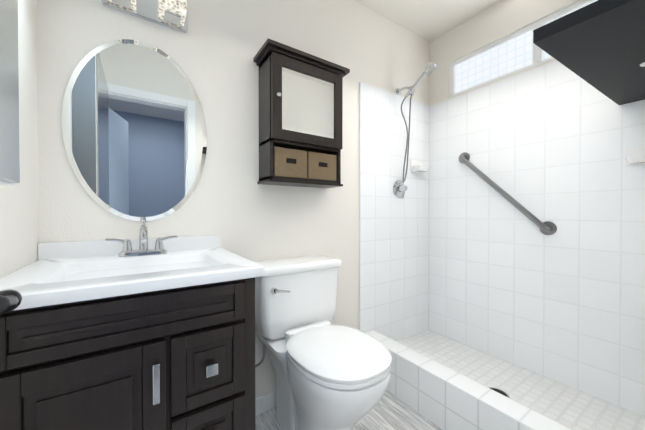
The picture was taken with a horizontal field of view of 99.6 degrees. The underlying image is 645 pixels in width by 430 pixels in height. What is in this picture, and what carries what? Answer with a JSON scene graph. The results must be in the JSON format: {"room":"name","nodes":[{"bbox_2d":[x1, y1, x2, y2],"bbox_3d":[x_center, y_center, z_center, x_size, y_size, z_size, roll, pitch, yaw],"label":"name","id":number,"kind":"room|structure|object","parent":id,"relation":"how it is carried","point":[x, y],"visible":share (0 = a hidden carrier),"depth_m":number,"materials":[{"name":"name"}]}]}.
{"room":"bathroom","nodes":[
{"label":"bathroom","id":0,"kind":"room"},
{"bbox_2d":[0,0,38,277],"bbox_3d":[-0.635,-0.167,0.318,0.100,2.440,1.500,0,1,-34],"label":"wall","id":1,"kind":"structure","parent":0,"point":[19,222],"depth_m":0.86,"materials":[{"name":"white paint"}]},
{"bbox_2d":[0,0,19,184],"bbox_3d":[-0.451,-0.490,0.228,0.106,0.872,0.650,0,1,-34],"label":"upper cabinet","id":2,"kind":"object","parent":1,"relation":"attached to","point":[9,126],"visible":1,"depth_m":0.48,"materials":[{"name":"mirror glass"},{"name":"white painted frame"}]},
{"bbox_2d":[0,289,21,314],"bbox_3d":[-0.572,0.152,0.435,0.128,0.068,0.130,0,1,-34],"label":"hook","id":3,"kind":"object","parent":1,"relation":"attached to","point":[10,299],"visible":1,"depth_m":0.45,"materials":[{"name":"black metal"}]},
{"bbox_2d":[37,0,428,398],"bbox_3d":[-0.098,-0.179,1.641,2.465,2.440,0.100,0,1,-34],"label":"wall","id":4,"kind":"structure","parent":0,"point":[214,50],"depth_m":1.37,"materials":[{"name":"white paint"}]},
{"bbox_2d":[61,39,206,220],"bbox_3d":[-0.748,-0.347,1.136,0.500,0.748,0.007,0,1,-34],"label":"oval mirror","id":5,"kind":"object","parent":4,"relation":"attached to","point":[134,131],"visible":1,"depth_m":1.12,"materials":[{"name":"clear glass"}]},
{"bbox_2d":[101,0,187,32],"bbox_3d":[-0.699,-0.866,1.090,0.300,0.117,0.129,0,1,-34],"label":"sconce","id":6,"kind":"object","parent":4,"relation":"attached to","point":[171,14],"visible":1,"depth_m":1.11,"materials":[{"name":"silver metal"}]},
{"bbox_2d":[255,391,275,415],"bbox_3d":[-0.129,0.999,1.564,0.905,0.085,0.012,0,1,-34],"label":"baseboard","id":7,"kind":"structure","parent":4,"relation":"attached to","point":[265,403],"depth_m":1.44,"materials":[{"name":"white"}]},
{"bbox_2d":[253,38,349,187],"bbox_3d":[-0.101,-0.484,1.453,0.481,0.646,0.198,0,1,-34],"label":"medicine cabinet","id":8,"kind":"object","parent":4,"relation":"attached to","point":[300,114],"visible":1,"depth_m":1.38,"materials":[{"name":"brown wood"}]},
{"bbox_2d":[359,82,429,341],"bbox_3d":[0.560,0.080,2.017,0.755,1.915,0.012,0,1,-34],"label":"wall tile","id":9,"kind":"structure","parent":4,"relation":"attached to","point":[393,267],"depth_m":1.97,"materials":[{"name":"white tile"}]},
{"bbox_2d":[393,180,406,198],"bbox_3d":[0.581,-0.186,1.979,0.128,0.141,0.068,0,1,-34],"label":"shower valve","id":10,"kind":"object","parent":9,"relation":"attached to","point":[399,188],"visible":1,"depth_m":1.98,"materials":[{"name":"silver metal"}]},
{"bbox_2d":[396,62,437,182],"bbox_3d":[0.656,-0.631,1.913,0.293,0.799,0.089,0,1,42],"label":"shower head","id":11,"kind":"object","parent":4,"relation":"attached to","point":[430,67],"visible":1,"depth_m":1.92},
{"bbox_2d":[410,159,430,172],"bbox_3d":[0.757,-0.376,2.083,0.150,0.095,0.089,0,1,-34],"label":"shelf","id":12,"kind":"object","parent":4,"relation":"attached to","point":[417,166],"visible":1,"depth_m":2.07,"materials":[{"name":"white ceramic"}]},
{"bbox_2d":[255,390,440,429],"bbox_3d":[0.599,1.085,0.073,3.065,0.060,3.500,0,1,-34],"label":"floor","id":13,"kind":"structure","parent":0,"point":[389,411],"depth_m":1.39,"materials":[{"name":"tile"}]},
{"bbox_2d":[0,220,263,429],"bbox_3d":[-0.590,0.534,0.905,0.618,1.028,0.582,0,1,-34],"label":"bathroom vanity","id":14,"kind":"object","parent":13,"relation":"on","point":[143,331],"visible":1,"depth_m":0.69,"materials":[{"name":"brown wood"}]},
{"bbox_2d":[105,220,177,256],"bbox_3d":[-0.673,0.087,1.025,0.236,0.138,0.149,0,1,-34],"label":"faucet","id":15,"kind":"object","parent":14,"relation":"on","point":[159,250],"depth_m":1.05,"materials":[{"name":"silver metal"}]},
{"bbox_2d":[255,255,391,429],"bbox_3d":[-0.036,0.642,1.206,0.535,0.806,0.697,0,1,-34],"label":"toilet","id":16,"kind":"object","parent":13,"relation":"on","point":[329,376],"visible":0.85,"depth_m":1.18,"materials":[{"name":"white ceramic"}]},
{"bbox_2d":[365,330,571,429],"bbox_3d":[0.686,0.919,1.267,0.120,0.250,1.388,0,1,-34],"label":"curb","id":17,"kind":"object","parent":13,"relation":"on","point":[440,396],"visible":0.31,"depth_m":1.30,"materials":[{"name":"tile"}]},
{"bbox_2d":[398,330,644,429],"bbox_3d":[0.995,0.988,1.474,0.623,0.108,1.388,0,1,-34],"label":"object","id":18,"kind":"structure","parent":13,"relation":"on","point":[568,406],"depth_m":1.49,"materials":[{"name":"tile"}]},
{"bbox_2d":[355,0,500,41],"bbox_3d":[0.599,-1.414,0.050,3.065,0.060,3.500,0,1,-34],"label":"ceiling","id":19,"kind":"structure","parent":0,"point":[429,20],"depth_m":1.89,"materials":[{"name":"white paint"}]},
{"bbox_2d":[429,0,580,105],"bbox_3d":[1.330,-0.179,1.634,0.100,2.440,1.500,0,1,-34],"label":"wall","id":20,"kind":"structure","parent":0,"point":[501,19],"depth_m":1.88,"materials":[{"name":"white ceramic tile"},{"name":"paint"}]},
{"bbox_2d":[450,0,597,96],"bbox_3d":[1.302,-1.024,1.644,0.046,0.270,1.100,0,1,-34],"label":"window","id":21,"kind":"structure","parent":20,"relation":"in","point":[515,52],"depth_m":1.80,"materials":[{"name":"white glass"}]},
{"bbox_2d":[429,60,644,416],"bbox_3d":[1.259,0.083,1.642,0.012,1.915,1.388,0,1,-34],"label":"wall tile","id":22,"kind":"structure","parent":20,"relation":"attached to","point":[564,303],"depth_m":1.58,"materials":[{"name":"white tile"}]},
{"bbox_2d":[459,152,556,234],"bbox_3d":[1.136,-0.168,1.752,0.068,0.565,0.570,0,1,-34],"label":"grab rail","id":23,"kind":"object","parent":22,"relation":"attached to","point":[547,228],"visible":1,"depth_m":1.67,"materials":[{"name":"silver metal"}]},
{"bbox_2d":[626,146,644,165],"bbox_3d":[1.475,-0.278,1.249,0.060,0.085,0.120,0,1,-34],"label":"shelf","id":24,"kind":"object","parent":20,"relation":"attached to","point":[635,155],"visible":1,"depth_m":1.27,"materials":[{"name":"white ceramic"}]},
{"bbox_3d":[0.737,-0.168,0.395,2.265,2.440,0.100,0,1,-34],"label":"wall","id":25,"kind":"structure","parent":0,"visible":0},
{"bbox_2d":[533,0,644,104],"bbox_3d":[1.144,-0.551,0.950,0.938,0.044,0.371,0,1,-34],"label":"wall-mounted shelf","id":26,"kind":"object","parent":25,"relation":"attached to","point":[598,45],"visible":1,"depth_m":0.85,"materials":[{"name":"black"}]}
]}

